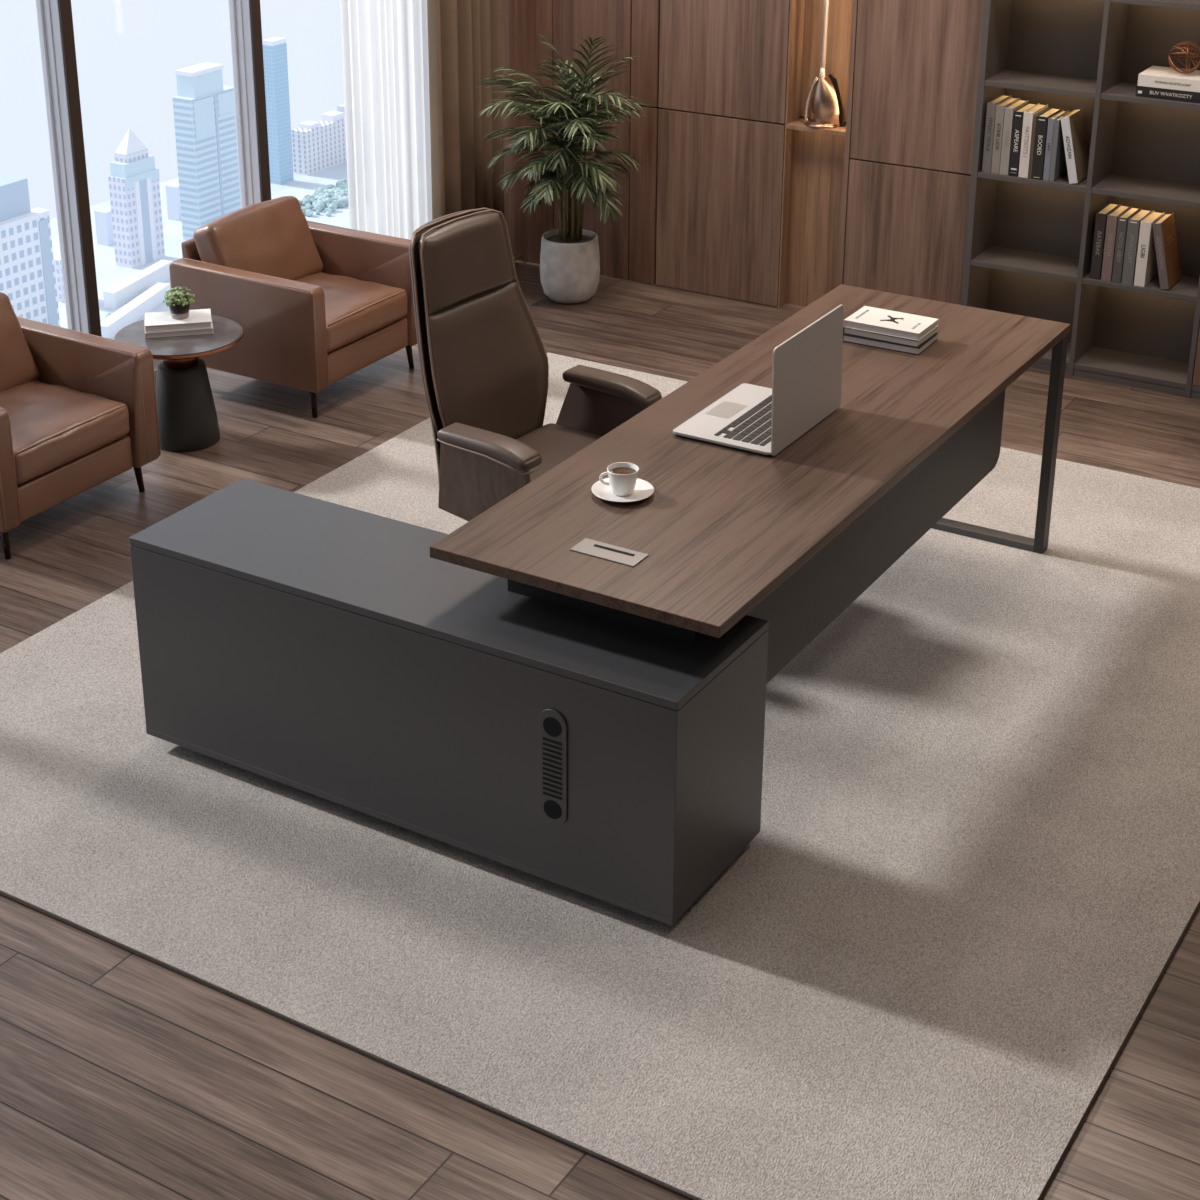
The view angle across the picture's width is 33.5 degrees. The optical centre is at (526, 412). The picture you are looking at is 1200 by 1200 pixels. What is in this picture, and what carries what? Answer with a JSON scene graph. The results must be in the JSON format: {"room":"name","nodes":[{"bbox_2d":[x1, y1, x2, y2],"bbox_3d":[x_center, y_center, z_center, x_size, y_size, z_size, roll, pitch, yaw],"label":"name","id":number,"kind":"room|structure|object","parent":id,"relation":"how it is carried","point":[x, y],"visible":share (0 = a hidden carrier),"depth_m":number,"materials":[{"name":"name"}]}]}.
{"room":"office","nodes":[
{"label":"office","id":0,"kind":"room"},
{"bbox_2d":[501,0,553,263],"bbox_3d":[-0.044,-2.304,8.666,0.580,3.300,0.345,13,25,30],"label":"wall","id":1,"kind":"structure","parent":0,"point":[522,20],"depth_m":8.80,"materials":[{"name":"brown wood"}]},
{"bbox_2d":[0,260,1199,1199],"bbox_3d":[0.225,1.234,4.357,6.830,0.100,9.020,13,25,30],"label":"floor","id":2,"kind":"structure","parent":0,"point":[125,1075],"depth_m":4.09,"materials":[{"name":"brown wood"}]},
{"bbox_2d":[42,0,101,336],"bbox_3d":[-1.630,-1.557,6.820,0.108,3.300,0.057,13,25,30],"label":"window frame","id":3,"kind":"structure","parent":2,"relation":"on","point":[58,20],"depth_m":7.06,"materials":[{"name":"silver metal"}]},
{"bbox_2d":[0,292,160,558],"bbox_3d":[-1.697,-0.002,6.485,0.686,0.659,0.705,13,25,30],"label":"leather armchair","id":4,"kind":"object","parent":2,"relation":"on","point":[78,410],"visible":1,"depth_m":6.49,"materials":[{"name":"brown leather"}]},
{"bbox_2d":[0,292,38,390],"bbox_3d":[-1.861,-0.178,6.502,0.168,0.348,0.531,-14,10,37],"label":"cushion","id":5,"kind":"object","parent":4,"relation":"on","point":[19,363],"depth_m":6.61,"materials":[{"name":"leather"}]},
{"bbox_2d":[0,380,129,483],"bbox_3d":[-1.646,0.047,6.445,0.541,0.164,0.511,13,25,30],"label":"seat cushion","id":6,"kind":"object","parent":4,"relation":"on","point":[59,431],"depth_m":6.37,"materials":[{"name":"leather"}]},
{"bbox_2d":[114,315,242,451],"bbox_3d":[-1.214,-0.091,7.047,0.444,0.400,0.444,13,25,30],"label":"side table","id":7,"kind":"object","parent":2,"relation":"on","point":[186,410],"visible":0.78,"depth_m":6.97,"materials":[{"name":"grey metal"}]},
{"bbox_2d":[144,317,213,338],"bbox_3d":[-1.223,-0.304,7.015,0.236,0.019,0.150,-5,22,-10],"label":"book","id":8,"kind":"object","parent":7,"relation":"on","point":[206,330],"visible":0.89,"depth_m":6.95,"materials":[{"name":"grey paper"}]},
{"bbox_2d":[145,309,211,331],"bbox_3d":[-1.224,-0.326,7.010,0.230,0.024,0.145,-4,22,-9],"label":"book","id":9,"kind":"object","parent":8,"relation":"on","point":[199,318],"visible":0.97,"depth_m":6.96,"materials":[{"name":"white paper"}]},
{"bbox_2d":[162,286,194,318],"bbox_3d":[-1.215,-0.389,6.986,0.111,0.111,0.112,-13,25,-29],"label":"potted plant","id":10,"kind":"object","parent":9,"relation":"on","point":[179,307],"visible":1,"depth_m":6.97,"materials":[{"name":"green plant"}]},
{"bbox_2d":[234,0,270,205],"bbox_3d":[-1.092,-1.872,7.602,0.108,3.300,0.057,13,25,30],"label":"window frame","id":11,"kind":"structure","parent":2,"relation":"on","point":[247,12],"depth_m":7.83,"materials":[{"name":"silver metal"}]},
{"bbox_2d":[169,196,416,417],"bbox_3d":[-0.853,-0.441,7.573,0.686,0.659,0.705,13,25,30],"label":"leather armchair","id":12,"kind":"object","parent":2,"relation":"on","point":[315,304],"visible":0.92,"depth_m":7.39,"materials":[{"name":"brown leather"}]},
{"bbox_2d":[193,196,322,279],"bbox_3d":[-1.018,-0.618,7.591,0.168,0.348,0.531,-14,10,37],"label":"cushion","id":13,"kind":"object","parent":12,"relation":"on","point":[273,237],"depth_m":7.52,"materials":[{"name":"leather"}]},
{"bbox_2d":[293,272,406,352],"bbox_3d":[-0.802,-0.393,7.533,0.541,0.164,0.511,13,25,30],"label":"seat cushion","id":14,"kind":"object","parent":12,"relation":"on","point":[363,310],"depth_m":7.47,"materials":[{"name":"leather"}]},
{"bbox_2d":[475,34,647,303],"bbox_3d":[0.125,-1.013,8.302,0.714,1.168,0.709,-7,23,-16],"label":"potted palm","id":15,"kind":"object","parent":2,"relation":"on","point":[570,256],"visible":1,"depth_m":8.26,"materials":[{"name":"plant"}]},
{"bbox_2d":[540,228,599,303],"bbox_3d":[0.186,-0.623,8.523,0.258,0.278,0.258,13,25,30],"label":"pot","id":16,"kind":"object","parent":15,"relation":"attached to","point":[569,261],"depth_m":8.43,"materials":[{"name":"concrete"}]},
{"bbox_2d":[553,0,631,279],"bbox_3d":[0.365,-2.210,8.422,0.383,3.300,0.345,13,25,30],"label":"wall panel","id":17,"kind":"object","parent":2,"relation":"on","point":[574,21],"visible":0.4,"depth_m":8.57,"materials":[{"name":"brown wood"}]},
{"bbox_2d":[0,352,1199,1199],"bbox_3d":[0.424,0.657,5.654,3.189,0.011,3.731,13,25,30],"label":"area rug","id":18,"kind":"object","parent":2,"relation":"on","point":[970,875],"visible":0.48,"depth_m":4.56,"materials":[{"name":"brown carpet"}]},
{"bbox_2d":[129,478,768,925],"bbox_3d":[-0.217,0.666,4.819,1.541,0.597,0.436,13,25,30],"label":"credenza","id":19,"kind":"object","parent":18,"relation":"on","point":[320,648],"visible":0.99,"depth_m":4.58,"materials":[{"name":"grey paint"}]},
{"bbox_2d":[409,208,661,520],"bbox_3d":[0.006,-0.004,5.841,0.620,1.083,0.686,16,27,35],"label":"office chair","id":20,"kind":"object","parent":18,"relation":"on","point":[483,358],"visible":0.73,"depth_m":5.82,"materials":[{"name":"brown leather"}]},
{"bbox_2d":[425,282,547,438],"bbox_3d":[-0.131,-0.107,5.914,0.152,0.477,0.497,16,27,35],"label":"cushion","id":21,"kind":"object","parent":20,"relation":"on","point":[486,359],"depth_m":5.87,"materials":[{"name":"leather"}]},
{"bbox_2d":[430,284,1070,683],"bbox_3d":[0.703,0.361,5.372,0.742,0.742,2.260,13,25,30],"label":"executive desk","id":22,"kind":"object","parent":18,"relation":"on","point":[789,539],"visible":0.92,"depth_m":4.96,"materials":[{"name":"brown wood"}]},
{"bbox_2d":[591,478,653,501],"bbox_3d":[0.232,0.190,4.798,0.151,0.014,0.151,13,25,30],"label":"saucer","id":23,"kind":"object","parent":22,"relation":"on","point":[643,489],"visible":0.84,"depth_m":4.79,"materials":[{"name":"white ceramic"}]},
{"bbox_2d":[599,462,638,495],"bbox_3d":[0.230,0.161,4.790,0.078,0.064,0.084,-16,26,-34],"label":"coffee cup","id":24,"kind":"object","parent":23,"relation":"on","point":[622,476],"visible":1,"depth_m":4.77,"materials":[{"name":"white ceramic"}]},
{"bbox_2d":[673,305,843,456],"bbox_3d":[0.605,-0.113,5.176,0.290,0.291,0.410,13,25,30],"label":"laptop","id":25,"kind":"object","parent":22,"relation":"on","point":[807,366],"visible":1,"depth_m":5.13,"materials":[{"name":"silver metal"}]},
{"bbox_2d":[843,333,937,354],"bbox_3d":[1.059,-0.221,5.804,0.236,0.021,0.152,12,25,29],"label":"book","id":26,"kind":"object","parent":22,"relation":"on","point":[846,338],"visible":0.31,"depth_m":5.75,"materials":[{"name":"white paper"}]},
{"bbox_2d":[843,327,937,347],"bbox_3d":[1.060,-0.241,5.800,0.232,0.020,0.150,13,25,31],"label":"book","id":27,"kind":"object","parent":26,"relation":"on","point":[854,332],"visible":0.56,"depth_m":5.74,"materials":[{"name":"black paper"}]},
{"bbox_2d":[844,306,938,340],"bbox_3d":[1.060,-0.262,5.791,0.232,0.024,0.150,13,25,30],"label":"book","id":28,"kind":"object","parent":27,"relation":"on","point":[869,319],"visible":0.98,"depth_m":5.77,"materials":[{"name":"white paper"}]},
{"bbox_2d":[629,0,659,283],"bbox_3d":[0.581,-2.158,8.285,0.131,3.300,0.330,13,25,30],"label":"wall panel","id":29,"kind":"object","parent":2,"relation":"on","point":[645,44],"visible":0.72,"depth_m":8.53,"materials":[{"name":"brown wood"}]},
{"bbox_2d":[656,0,789,306],"bbox_3d":[0.888,-2.088,8.101,0.591,3.300,0.330,13,25,30],"label":"wall panel","id":30,"kind":"object","parent":2,"relation":"on","point":[723,64],"visible":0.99,"depth_m":8.33,"materials":[{"name":"brown wood"}]},
{"bbox_2d":[778,0,857,307],"bbox_3d":[1.260,-2.003,7.880,0.287,3.300,0.330,13,25,30],"label":"display niche","id":31,"kind":"object","parent":2,"relation":"on","point":[816,161],"visible":0.56,"depth_m":8.19,"materials":[{"name":"brown wood"}]},
{"bbox_2d":[786,117,845,135],"bbox_3d":[1.261,-1.196,8.204,0.262,0.018,0.330,13,25,30],"label":"shelf","id":32,"kind":"object","parent":31,"relation":"attached to","point":[793,124],"depth_m":8.12,"materials":[{"name":"brown wood"}]},
{"bbox_2d":[804,0,844,128],"bbox_3d":[1.201,-1.686,7.923,0.143,1.100,0.143,-8,23,-18],"label":"pendant lamp","id":33,"kind":"object","parent":31,"relation":"on","point":[824,107],"visible":1,"depth_m":8.05,"materials":[{"name":"brown metal"}]},
{"bbox_2d":[843,0,983,304],"bbox_3d":[1.618,-1.921,7.666,0.560,3.300,0.330,13,25,30],"label":"wall panel","id":34,"kind":"object","parent":2,"relation":"on","point":[916,72],"visible":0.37,"depth_m":7.87,"materials":[{"name":"brown wood"}]},
{"bbox_2d":[961,0,1199,398],"bbox_3d":[2.333,-1.311,7.170,1.363,2.520,0.250,13,25,30],"label":"bookcase","id":35,"kind":"object","parent":2,"relation":"on","point":[1029,244],"visible":0.76,"depth_m":7.52,"materials":[{"name":"laminate"}]},
{"bbox_2d":[982,94,1010,172],"bbox_3d":[1.794,-1.066,7.604,0.034,0.268,0.168,13,25,30],"label":"book","id":36,"kind":"object","parent":35,"relation":"on","point":[991,105],"visible":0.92,"depth_m":7.54,"materials":[{"name":"grey paper"}]},
{"bbox_2d":[991,97,1019,173],"bbox_3d":[1.823,-1.056,7.588,0.032,0.262,0.168,13,25,30],"label":"book","id":37,"kind":"object","parent":35,"relation":"on","point":[1000,108],"visible":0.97,"depth_m":7.53,"materials":[{"name":"grey paper"}]},
{"bbox_2d":[1000,99,1028,174],"bbox_3d":[1.852,-1.048,7.571,0.033,0.257,0.168,13,25,30],"label":"book","id":38,"kind":"object","parent":35,"relation":"on","point":[1009,110],"visible":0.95,"depth_m":7.51,"materials":[{"name":"grey paper"}]},
{"bbox_2d":[1009,102,1036,176],"bbox_3d":[1.884,-1.036,7.554,0.036,0.248,0.168,13,25,30],"label":"book","id":39,"kind":"object","parent":35,"relation":"on","point":[1019,113],"visible":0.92,"depth_m":7.49,"materials":[{"name":"black paper"}]},
{"bbox_2d":[1018,103,1047,177],"bbox_3d":[1.916,-1.030,7.535,0.036,0.250,0.168,13,25,30],"label":"book","id":40,"kind":"object","parent":35,"relation":"on","point":[1028,117],"visible":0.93,"depth_m":7.47,"materials":[{"name":"white paper"}]},
{"bbox_2d":[1028,107,1050,178],"bbox_3d":[1.938,-1.020,7.523,0.011,0.240,0.167,13,25,30],"label":"book","id":41,"kind":"object","parent":35,"relation":"on","point":[1044,110],"visible":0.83,"depth_m":7.46,"materials":[{"name":"brown paper"}]},
{"bbox_2d":[1031,107,1061,179],"bbox_3d":[1.960,-1.015,7.510,0.040,0.240,0.168,13,25,30],"label":"book","id":42,"kind":"object","parent":35,"relation":"on","point":[1042,119],"visible":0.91,"depth_m":7.45,"materials":[{"name":"black paper"}]},
{"bbox_2d":[1043,110,1068,180],"bbox_3d":[1.990,-1.006,7.493,0.022,0.236,0.168,13,25,30],"label":"book","id":43,"kind":"object","parent":35,"relation":"on","point":[1050,128],"visible":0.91,"depth_m":7.43,"materials":[{"name":"grey paper"}]},
{"bbox_2d":[1049,111,1069,181],"bbox_3d":[2.008,-1.001,7.483,0.019,0.234,0.167,13,25,30],"label":"book","id":44,"kind":"object","parent":35,"relation":"on","point":[1058,165],"visible":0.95,"depth_m":7.44,"materials":[{"name":"grey paper"}]},
{"bbox_2d":[1061,108,1088,183],"bbox_3d":[2.055,-0.998,7.451,0.087,0.251,0.168,13,25,30],"label":"book","id":45,"kind":"object","parent":35,"relation":"on","point":[1073,124],"visible":0.98,"depth_m":7.41,"materials":[{"name":"white paper"}]},
{"bbox_2d":[1090,202,1119,279],"bbox_3d":[2.179,-0.647,7.508,0.037,0.255,0.168,13,25,30],"label":"book","id":46,"kind":"object","parent":35,"relation":"on","point":[1101,216],"visible":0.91,"depth_m":7.45,"materials":[{"name":"grey paper"}]},
{"bbox_2d":[1101,205,1130,281],"bbox_3d":[2.214,-0.638,7.487,0.037,0.253,0.168,13,25,30],"label":"book","id":47,"kind":"object","parent":35,"relation":"on","point":[1112,218],"visible":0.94,"depth_m":7.42,"materials":[{"name":"brown paper"}]},
{"bbox_2d":[1112,207,1140,282],"bbox_3d":[2.247,-0.630,7.468,0.033,0.251,0.168,13,25,30],"label":"book","id":48,"kind":"object","parent":35,"relation":"on","point":[1122,226],"visible":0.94,"depth_m":7.41,"materials":[{"name":"grey paper"}]},
{"bbox_2d":[1122,209,1152,284],"bbox_3d":[2.281,-0.621,7.447,0.041,0.249,0.168,13,25,30],"label":"book","id":49,"kind":"object","parent":35,"relation":"on","point":[1133,229],"visible":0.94,"depth_m":7.38,"materials":[{"name":"grey paper"}]},
{"bbox_2d":[1134,211,1163,286],"bbox_3d":[2.319,-0.612,7.425,0.039,0.247,0.168,13,25,30],"label":"book","id":50,"kind":"object","parent":35,"relation":"on","point":[1146,270],"visible":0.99,"depth_m":7.37,"materials":[{"name":"grey paper"}]},
{"bbox_2d":[1153,213,1180,289],"bbox_3d":[2.376,-0.601,7.391,0.086,0.250,0.168,13,25,30],"label":"book","id":51,"kind":"object","parent":35,"relation":"on","point":[1164,228],"visible":1,"depth_m":7.35,"materials":[{"name":"brown paper"}]},
{"bbox_2d":[1135,86,1199,102],"bbox_3d":[2.358,-1.163,7.190,0.270,0.038,0.173,13,25,30],"label":"book","id":52,"kind":"object","parent":35,"relation":"on","point":[1141,91],"visible":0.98,"depth_m":7.13,"materials":[{"name":"black paper"}]},
{"bbox_2d":[1137,66,1199,91],"bbox_3d":[2.361,-1.200,7.173,0.270,0.042,0.173,13,25,30],"label":"book","id":53,"kind":"object","parent":52,"relation":"on","point":[1154,76],"visible":1,"depth_m":7.14,"materials":[{"name":"white paper"}]},
{"bbox_2d":[1168,41,1199,73],"bbox_3d":[2.360,-1.273,7.137,0.116,0.115,0.112,13,25,30],"label":"ball","id":54,"kind":"object","parent":53,"relation":"on","point":[1187,70],"visible":1,"depth_m":7.13,"materials":[{"name":"brown wood"}]},
{"bbox_3d":[-2.615,0.525,6.028,0.049,0.030,9.020,13,25,30],"label":"trim","id":55,"kind":"structure","parent":2,"relation":"on","visible":0},
{"bbox_2d":[35,0,73,329],"bbox_3d":[-1.933,-1.422,6.447,0.024,3.270,0.944,13,25,30],"label":"window","id":56,"kind":"structure","parent":55,"relation":"attached to","point":[39,7],"depth_m":7.08,"materials":[{"name":"silver metal"}]},
{"bbox_2d":[153,0,246,367],"bbox_3d":[-1.394,-1.737,7.228,0.024,3.270,0.944,13,25,30],"label":"window","id":57,"kind":"structure","parent":55,"relation":"attached to","point":[231,2],"depth_m":7.85,"materials":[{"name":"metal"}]},
{"bbox_3d":[0.197,-1.927,3.102,6.830,0.100,9.020,13,25,30],"label":"ceiling","id":58,"kind":"structure","parent":0,"visible":0},
{"bbox_3d":[-1.289,-3.136,6.358,0.165,0.026,4.070,13,25,30],"label":"track","id":59,"kind":"object","parent":58,"relation":"attached to","visible":0},
{"bbox_2d":[340,0,431,239],"bbox_3d":[-0.523,-2.091,8.164,0.079,3.258,0.800,13,25,30],"label":"sheer curtain","id":60,"kind":"object","parent":59,"relation":"hanging from","point":[385,42],"visible":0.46,"depth_m":8.36,"materials":[{"name":"white fabric"}]},
{"bbox_2d":[427,0,504,219],"bbox_3d":[-0.272,-2.151,8.312,0.139,3.258,0.494,13,25,30],"label":"curtain","id":61,"kind":"object","parent":59,"relation":"hanging from","point":[465,36],"visible":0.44,"depth_m":8.58,"materials":[{"name":"brown fabric"}]},
{"label":"outside","id":62,"kind":"structure","parent":0,"visible":0},
{"bbox_2d":[50,162,348,339],"bbox_3d":[-61.867,-58.187,675.804,200.000,4.000,420.000,13,25,30],"label":"ground","id":63,"kind":"structure","parent":62,"point":[109,274],"depth_m":683.72,"materials":[{"name":"white"}]},
{"bbox_2d":[0,175,59,326],"bbox_3d":[-145.186,-38.042,552.475,9.400,50.900,31.000,13,25,30],"label":"tower building","id":64,"kind":"structure","parent":63,"relation":"on","point":[27,270],"depth_m":553.02,"materials":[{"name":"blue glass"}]},
{"bbox_2d":[53,254,64,302],"bbox_3d":[-142.089,-41.703,612.326,5.000,13.500,8.000,13,25,30],"label":"tower building","id":65,"kind":"structure","parent":63,"relation":"on","point":[57,258],"depth_m":608.41,"materials":[{"name":"white concrete"}]},
{"bbox_2d":[94,206,113,245],"bbox_3d":[-140.035,-62.524,667.452,5.000,11.500,6.500,13,25,30],"label":"tower building","id":66,"kind":"structure","parent":63,"relation":"on","point":[103,217],"depth_m":664.79,"materials":[{"name":"white concrete"}]},
{"bbox_2d":[100,283,169,338],"bbox_3d":[-117.427,-30.796,597.173,15.831,4.000,41.149,13,25,30],"label":"elevated road","id":67,"kind":"structure","parent":63,"relation":"on","point":[129,313],"depth_m":594.46,"materials":[{"name":"white concrete"}]},
{"bbox_2d":[108,128,164,267],"bbox_3d":[-125.823,-67.164,643.513,7.250,50.500,15.853,13,25,30],"label":"tower building","id":68,"kind":"structure","parent":63,"relation":"on","point":[134,187],"depth_m":639.79,"materials":[{"name":"blue"}]},
{"bbox_2d":[103,260,172,308],"bbox_3d":[-120.262,-40.224,619.636,10.918,5.000,34.807,13,25,30],"label":"building","id":69,"kind":"structure","parent":63,"relation":"on","point":[121,293],"depth_m":615.43,"materials":[{"name":"white concrete"}]},
{"bbox_2d":[166,182,181,220],"bbox_3d":[-121.596,-73.543,694.129,5.000,12.000,5.000,13,25,30],"label":"tower building","id":70,"kind":"structure","parent":63,"relation":"on","point":[172,190],"depth_m":691.95,"materials":[{"name":"white concrete"}]},
{"bbox_2d":[172,62,240,239],"bbox_3d":[-106.521,-87.940,668.950,8.200,57.093,22.563,13,25,30],"label":"tower building","id":71,"kind":"structure","parent":63,"relation":"on","point":[203,107],"depth_m":663.33,"materials":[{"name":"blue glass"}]},
{"bbox_2d":[263,37,293,184],"bbox_3d":[-91.047,-110.610,731.140,5.000,53.100,7.700,13,25,30],"label":"tower building","id":72,"kind":"structure","parent":63,"relation":"on","point":[275,48],"depth_m":728.70,"materials":[{"name":"blue glass"}]},
{"bbox_2d":[291,104,346,174],"bbox_3d":[-72.937,-106.474,765.046,7.000,20.100,46.000,13,25,30],"label":"tower building","id":73,"kind":"structure","parent":63,"relation":"on","point":[320,145],"depth_m":752.75,"materials":[{"name":"white concrete"}]},
{"bbox_2d":[299,178,347,216],"bbox_3d":[-68.088,-78.016,717.216,23.068,3.360,47.227,13,25,30],"label":"grove","id":74,"kind":"object","parent":63,"relation":"on","point":[333,197],"visible":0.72,"depth_m":710.17,"materials":[{"name":"green plant"}]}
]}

